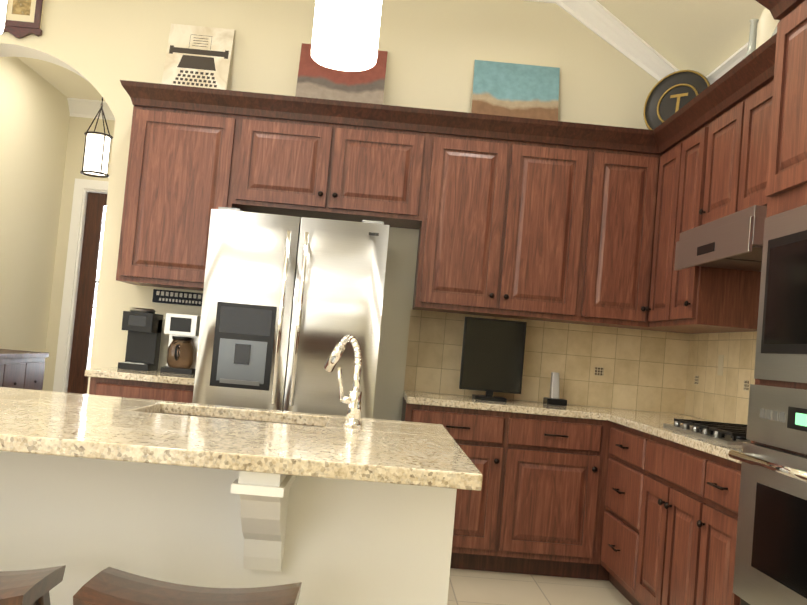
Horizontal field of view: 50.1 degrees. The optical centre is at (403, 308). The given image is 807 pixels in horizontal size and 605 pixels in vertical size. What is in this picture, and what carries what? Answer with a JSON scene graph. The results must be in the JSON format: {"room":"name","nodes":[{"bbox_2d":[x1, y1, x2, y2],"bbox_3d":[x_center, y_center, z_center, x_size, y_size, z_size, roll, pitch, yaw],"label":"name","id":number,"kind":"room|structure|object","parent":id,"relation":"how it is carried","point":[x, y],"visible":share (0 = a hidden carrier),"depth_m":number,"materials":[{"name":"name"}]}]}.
{"room":"kitchen","nodes":[
{"label":"kitchen","id":0,"kind":"room"},
{"bbox_2d":[0,0,684,420],"bbox_3d":[-2.574,-0.672,5.379,8.790,3.720,0.250,5,-3,-1],"label":"wall","id":1,"kind":"structure","parent":0,"point":[434,48],"depth_m":5.37,"materials":[{"name":"beige paint"}]},
{"bbox_2d":[3,0,43,38],"bbox_3d":[-2.341,-1.872,5.293,0.270,0.430,0.031,5,-3,-1],"label":"framed picture","id":2,"kind":"object","parent":1,"relation":"attached to","point":[23,18],"visible":0.94,"depth_m":5.29,"materials":[{"name":"brown wood"}]},
{"bbox_2d":[53,178,108,391],"bbox_3d":[-2.684,0.045,8.665,1.420,2.570,0.240,5,-3,-1],"label":"door frame","id":3,"kind":"structure","parent":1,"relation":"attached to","point":[83,188],"depth_m":8.57,"materials":[{"name":"white wood"}]},
{"bbox_2d":[67,192,106,393],"bbox_3d":[-2.837,0.084,8.629,0.892,2.448,0.099,5,-3,-1],"label":"front door","id":4,"kind":"structure","parent":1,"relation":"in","point":[87,288],"depth_m":8.64,"materials":[{"name":"brown wood"}]},
{"bbox_2d":[67,98,114,119],"bbox_3d":[-2.533,-1.940,8.614,1.610,0.158,0.120,5,-3,-1],"label":"crown molding","id":5,"kind":"structure","parent":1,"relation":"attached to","point":[84,108],"depth_m":8.60,"materials":[{"name":"white paint"}]},
{"bbox_2d":[152,289,202,305],"bbox_3d":[-1.315,-0.061,5.254,0.420,0.080,0.012,5,-3,-1],"label":"coffee sign","id":6,"kind":"object","parent":1,"relation":"attached to","point":[178,297],"visible":0.75,"depth_m":5.25,"materials":[{"name":"black"}]},
{"bbox_2d":[116,97,243,290],"bbox_3d":[-1.284,-0.644,5.088,0.610,1.040,0.396,5,-3,-1],"label":"upper cabinet","id":7,"kind":"object","parent":1,"relation":"attached to","point":[181,167],"depth_m":4.89,"materials":[{"name":"brown wood"}]},
{"bbox_2d":[161,23,234,89],"bbox_3d":[-1.254,-1.489,5.254,0.390,0.500,0.121,5,-3,-1],"label":"canvas art","id":8,"kind":"object","parent":7,"relation":"on","point":[198,56],"visible":0.92,"depth_m":5.25,"materials":[{"name":"beige fabric"}]},
{"bbox_2d":[232,105,347,220],"bbox_3d":[-0.654,-0.836,5.114,0.611,0.545,0.396,5,-3,-1],"label":"upper cabinet","id":9,"kind":"object","parent":1,"relation":"attached to","point":[290,162],"depth_m":4.92,"materials":[{"name":"brown wood"}]},
{"bbox_2d":[295,43,387,104],"bbox_3d":[-0.380,-1.387,5.268,0.530,0.450,0.136,5,-3,-1],"label":"canvas art","id":10,"kind":"object","parent":9,"relation":"on","point":[315,79],"visible":0.58,"depth_m":5.25,"materials":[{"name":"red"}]},
{"bbox_2d":[340,117,431,228],"bbox_3d":[-0.183,-0.795,5.126,0.622,0.545,0.396,5,-3,-1],"label":"upper cabinet","id":11,"kind":"object","parent":1,"relation":"attached to","point":[386,167],"depth_m":4.93,"materials":[{"name":"brown wood"}]},
{"bbox_2d":[412,125,527,317],"bbox_3d":[0.375,-0.497,5.129,0.542,1.040,0.396,5,-3,-1],"label":"upper cabinet","id":12,"kind":"object","parent":1,"relation":"attached to","point":[469,238],"depth_m":4.93,"materials":[{"name":"brown wood"}]},
{"bbox_2d":[471,60,559,120],"bbox_3d":[0.686,-1.293,5.294,0.530,0.450,0.136,5,-3,-1],"label":"canvas art","id":13,"kind":"object","parent":12,"relation":"on","point":[515,90],"visible":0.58,"depth_m":5.29,"materials":[{"name":"teal fabric"}]},
{"bbox_2d":[404,310,687,413],"bbox_3d":[0.874,0.326,5.307,1.710,0.496,0.005,5,-3,-1],"label":"tile backsplash","id":14,"kind":"structure","parent":1,"relation":"attached to","point":[596,366],"depth_m":5.31,"materials":[{"name":"tile"}]},
{"bbox_2d":[508,133,595,323],"bbox_3d":[0.769,-0.463,5.139,0.537,1.040,0.396,5,-3,-1],"label":"upper cabinet","id":15,"kind":"object","parent":1,"relation":"attached to","point":[545,220],"depth_m":4.95,"materials":[{"name":"brown wood"}]},
{"bbox_2d":[524,0,679,80],"bbox_3d":[-2.351,-1.973,5.256,8.600,0.783,0.120,5,-3,-1],"label":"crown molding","id":16,"kind":"structure","parent":1,"relation":"attached to","point":[602,22],"depth_m":5.36,"materials":[{"name":"white wood"}]},
{"bbox_2d":[580,137,647,328],"bbox_3d":[1.233,-0.422,5.150,0.395,1.040,0.396,5,-3,-1],"label":"upper cabinet","id":17,"kind":"object","parent":1,"relation":"attached to","point":[616,213],"depth_m":4.95,"materials":[{"name":"brown wood"}]},
{"bbox_2d":[643,70,709,129],"bbox_3d":[1.620,-1.215,5.114,0.308,0.424,0.308,5,-3,-1],"label":"plate","id":18,"kind":"object","parent":17,"relation":"on","point":[669,95],"visible":0.62,"depth_m":5.17,"materials":[{"name":"grey ceramic"}]},
{"bbox_2d":[632,125,707,332],"bbox_3d":[1.608,-0.408,4.748,0.458,1.040,0.467,5,-3,-1],"label":"upper cabinet","id":19,"kind":"object","parent":1,"relation":"attached to","point":[656,279],"depth_m":4.86,"materials":[{"name":"brown wood"}]},
{"bbox_2d":[672,109,760,332],"bbox_3d":[1.647,-0.418,4.446,0.396,1.040,0.427,5,-3,-1],"label":"upper cabinet","id":20,"kind":"object","parent":1,"relation":"attached to","point":[717,300],"depth_m":4.24,"materials":[{"name":"brown wood"}]},
{"bbox_2d":[696,77,751,226],"bbox_3d":[1.680,-0.657,3.992,0.396,0.600,0.502,5,-3,-1],"label":"upper cabinet","id":21,"kind":"object","parent":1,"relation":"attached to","point":[726,123],"depth_m":3.99,"materials":[{"name":"brown wood"}]},
{"bbox_2d":[674,205,766,271],"bbox_3d":[1.591,-0.274,3.792,0.514,0.185,0.845,5,-3,-1],"label":"range hood","id":22,"kind":"object","parent":21,"relation":"attached to","point":[733,240],"visible":0.69,"depth_m":3.70,"materials":[{"name":"silver metal"}]},
{"bbox_2d":[706,42,748,84],"bbox_3d":[1.950,-1.448,1.652,0.120,0.158,7.280,5,-3,-1],"label":"crown molding","id":23,"kind":"structure","parent":1,"relation":"attached to","point":[733,60],"depth_m":4.83,"materials":[{"name":"white wood"}]},
{"bbox_2d":[740,61,774,210],"bbox_3d":[1.690,-0.672,3.635,0.396,0.600,0.502,5,-3,-1],"label":"upper cabinet","id":24,"kind":"object","parent":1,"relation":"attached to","point":[760,94],"depth_m":3.64,"materials":[{"name":"brown wood"}]},
{"bbox_2d":[742,19,758,59],"bbox_3d":[1.627,-1.196,4.025,0.151,0.305,0.151,5,-3,-1],"label":"decorative bottle","id":25,"kind":"object","parent":24,"relation":"on","point":[752,37],"visible":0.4,"depth_m":4.01,"materials":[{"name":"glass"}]},
{"bbox_2d":[756,8,779,48],"bbox_3d":[1.635,-1.229,3.821,0.130,0.354,0.130,5,-3,-1],"label":"decorative bottle","id":26,"kind":"object","parent":24,"relation":"on","point":[767,23],"visible":0.23,"depth_m":3.78,"materials":[{"name":"beige ceramic"}]},
{"bbox_2d":[17,0,764,100],"bbox_3d":[-2.293,-2.129,3.472,8.600,0.625,11.100,5,-3,-1],"label":"ceiling","id":27,"kind":"structure","parent":0,"point":[705,38],"depth_m":5.04,"materials":[{"name":"paint"}]},
{"bbox_2d":[0,0,6,33],"bbox_3d":[-1.038,-1.550,2.232,0.170,1.669,0.170,5,-3,-1],"label":"pendant light","id":28,"kind":"object","parent":27,"relation":"hanging from","point":[3,4],"visible":1,"depth_m":2.21,"materials":[{"name":"white"}]},
{"bbox_2d":[80,97,112,177],"bbox_3d":[-2.491,-1.588,7.098,0.226,0.986,0.226,5,-3,-1],"label":"pendant lantern","id":29,"kind":"object","parent":27,"relation":"hanging from","point":[96,155],"visible":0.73,"depth_m":7.01,"materials":[{"name":"white glass"}]},
{"bbox_2d":[311,0,381,70],"bbox_3d":[-0.082,-1.466,2.255,0.170,1.669,0.170,5,-3,-1],"label":"pendant light","id":30,"kind":"object","parent":27,"relation":"hanging from","point":[345,36],"visible":1,"depth_m":2.15,"materials":[{"name":"frosted white glass"},{"name":"dark bronze metal"}]},
{"bbox_2d":[447,568,631,604],"bbox_3d":[-2.572,1.100,3.255,8.600,0.001,10.960,5,-3,-1],"label":"floor","id":31,"kind":"structure","parent":0,"point":[472,587],"depth_m":4.39,"materials":[{"name":"beige tile"}]},
{"bbox_2d":[0,357,7,386],"bbox_3d":[-3.307,0.768,6.414,0.415,0.819,0.442,5,-3,-1],"label":"base cabinet","id":32,"kind":"object","parent":31,"relation":"on","point":[3,360],"depth_m":6.63,"materials":[{"name":"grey wood"}]},
{"bbox_2d":[0,353,27,388],"bbox_3d":[-3.319,0.786,6.837,0.415,0.819,0.406,5,-3,-1],"label":"base cabinet","id":33,"kind":"object","parent":31,"relation":"on","point":[20,369],"depth_m":6.86,"materials":[{"name":"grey wood"}]},
{"bbox_2d":[12,353,44,389],"bbox_3d":[-3.331,0.804,7.256,0.415,0.819,0.432,5,-3,-1],"label":"base cabinet","id":34,"kind":"object","parent":31,"relation":"on","point":[36,364],"depth_m":7.24,"materials":[{"name":"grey wood"}]},
{"bbox_2d":[0,565,65,604],"bbox_3d":[-0.982,0.852,1.770,0.541,0.635,0.371,5,-3,-1],"label":"bar stool","id":35,"kind":"object","parent":31,"relation":"on","point":[29,587],"visible":1,"depth_m":1.78,"materials":[{"name":"brown wood"}]},
{"bbox_2d":[89,379,193,402],"bbox_3d":[-1.412,0.836,4.890,0.606,0.875,0.656,5,-3,-1],"label":"base cabinet","id":36,"kind":"object","parent":31,"relation":"on","point":[126,388],"depth_m":4.58,"materials":[{"name":"brown wood"}]},
{"bbox_2d":[85,367,194,386],"bbox_3d":[-1.381,0.381,4.901,0.628,0.037,0.676,5,-3,-1],"label":"countertop","id":37,"kind":"structure","parent":36,"relation":"on","point":[155,376],"depth_m":4.57,"materials":[{"name":"beige stone"}]},
{"bbox_2d":[118,307,162,370],"bbox_3d":[-1.532,0.177,5.061,0.170,0.357,0.292,5,-3,-1],"label":"coffee brewer","id":38,"kind":"object","parent":37,"relation":"on","point":[142,327],"visible":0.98,"depth_m":5.04,"materials":[{"name":"black plastic"}]},
{"bbox_2d":[160,313,200,374],"bbox_3d":[-1.292,0.204,5.022,0.180,0.340,0.262,5,-3,-1],"label":"drip coffee maker","id":39,"kind":"object","parent":37,"relation":"on","point":[182,330],"visible":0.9,"depth_m":4.96,"materials":[{"name":"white plastic"}]},
{"bbox_2d":[73,567,301,604],"bbox_3d":[-0.465,0.898,1.797,0.541,0.635,0.371,5,-3,-1],"label":"bar stool","id":40,"kind":"object","parent":31,"relation":"on","point":[110,586],"visible":1,"depth_m":1.82,"materials":[{"name":"brown wood"}]},
{"bbox_2d":[0,411,481,604],"bbox_3d":[-0.816,0.775,2.419,1.844,0.875,1.159,5,-3,-1],"label":"kitchen island","id":41,"kind":"object","parent":31,"relation":"on","point":[352,507],"depth_m":2.13,"materials":[{"name":"beige wood"}]},
{"bbox_2d":[0,387,452,438],"bbox_3d":[-0.788,0.348,2.814,1.870,0.057,0.459,5,-3,-1],"label":"island countertop","id":42,"kind":"structure","parent":41,"relation":"on","point":[33,396],"depth_m":2.92,"materials":[{"name":"beige stone"}]},
{"bbox_2d":[324,335,363,426],"bbox_3d":[-0.193,0.230,2.786,0.148,0.278,0.290,5,-3,-1],"label":"faucet","id":43,"kind":"object","parent":42,"relation":"on","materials":[{"name":"silver metal"}]},
{"bbox_2d":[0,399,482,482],"bbox_3d":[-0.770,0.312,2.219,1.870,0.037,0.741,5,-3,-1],"label":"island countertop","id":44,"kind":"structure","parent":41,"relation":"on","point":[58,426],"depth_m":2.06,"materials":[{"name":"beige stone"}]},
{"bbox_2d":[192,207,388,417],"bbox_3d":[-0.607,0.433,4.721,0.900,1.800,0.963,5,-3,-1],"label":"refrigerator","id":45,"kind":"object","parent":31,"relation":"on","point":[289,303],"visible":0.62,"depth_m":4.32,"materials":[{"name":"silver metal"}]},
{"bbox_2d":[401,395,520,572],"bbox_3d":[0.280,0.985,4.942,0.624,0.875,0.636,5,-3,-1],"label":"base cabinet","id":46,"kind":"object","parent":31,"relation":"on","point":[485,520],"depth_m":4.63,"materials":[{"name":"brown wood"}]},
{"bbox_2d":[513,447,604,578],"bbox_3d":[0.738,1.026,4.954,0.592,0.875,0.636,5,-3,-1],"label":"base cabinet","id":47,"kind":"object","parent":31,"relation":"on","point":[559,493],"depth_m":4.64,"materials":[{"name":"brown wood"}]},
{"bbox_2d":[403,391,750,466],"bbox_3d":[0.898,0.543,4.108,1.736,0.037,2.376,5,-3,-1],"label":"countertop","id":48,"kind":"structure","parent":47,"relation":"on","point":[511,423],"depth_m":4.64,"materials":[{"name":"beige stone"}]},
{"bbox_2d":[459,317,526,401],"bbox_3d":[0.517,0.297,5.031,0.360,0.470,0.180,5,-3,-1],"label":"tv","id":49,"kind":"object","parent":48,"relation":"on","point":[492,357],"visible":1,"depth_m":5.00,"materials":[{"name":"black plastic"}]},
{"bbox_2d":[543,372,566,405],"bbox_3d":[0.910,0.477,5.144,0.120,0.190,0.120,5,-3,-1],"label":"cordless phone","id":50,"kind":"object","parent":48,"relation":"on","point":[554,399],"visible":1,"depth_m":5.12,"materials":[{"name":"silver plastic"}]},
{"bbox_2d":[663,418,750,454],"bbox_3d":[1.464,0.532,3.666,0.481,0.042,0.740,5,-3,-1],"label":"gas cooktop","id":51,"kind":"object","parent":48,"relation":"in","point":[719,432],"depth_m":3.59,"materials":[{"name":"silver metal"}]},
{"bbox_2d":[593,455,644,604],"bbox_3d":[1.400,1.054,4.304,0.636,0.875,0.737,5,-3,-1],"label":"base cabinet","id":52,"kind":"object","parent":31,"relation":"on","point":[634,507],"depth_m":4.29,"materials":[{"name":"brown wood"}]},
{"bbox_2d":[637,459,708,604],"bbox_3d":[1.420,1.024,3.606,0.636,0.875,0.809,5,-3,-1],"label":"base cabinet","id":53,"kind":"object","parent":31,"relation":"on","point":[676,491],"depth_m":3.57,"materials":[{"name":"brown wood"}]},
{"bbox_2d":[701,461,741,604],"bbox_3d":[1.434,1.004,3.132,0.636,0.875,0.437,5,-3,-1],"label":"base cabinet","id":54,"kind":"object","parent":31,"relation":"on","point":[721,512],"depth_m":3.08,"materials":[{"name":"brown wood"}]},
{"bbox_2d":[728,0,806,604],"bbox_3d":[1.477,0.148,2.531,0.730,2.530,0.960,5,-3,-1],"label":"tall cabinet","id":55,"kind":"object","parent":31,"relation":"on","point":[770,567],"visible":1,"depth_m":2.73,"materials":[{"name":"brown wood"}]},
{"bbox_2d":[728,384,806,604],"bbox_3d":[1.123,0.606,2.501,0.103,0.745,0.770,5,-3,-1],"label":"wall oven","id":56,"kind":"object","parent":55,"relation":"in","point":[770,568],"depth_m":2.64,"materials":[{"name":"silver metal"}]},
{"bbox_2d":[753,172,806,390],"bbox_3d":[1.209,-0.053,2.532,0.044,0.545,0.770,5,-3,-1],"label":"microwave","id":57,"kind":"object","parent":55,"relation":"in","point":[781,342],"depth_m":2.72,"materials":[{"name":"silver metal"}]},
{"bbox_2d":[680,332,756,424],"bbox_3d":[1.796,0.228,4.149,0.007,0.747,2.380,5,-3,-1],"label":"tile backsplash","id":58,"kind":"structure","parent":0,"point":[709,376],"depth_m":4.81,"materials":[{"name":"tile"}]}
]}

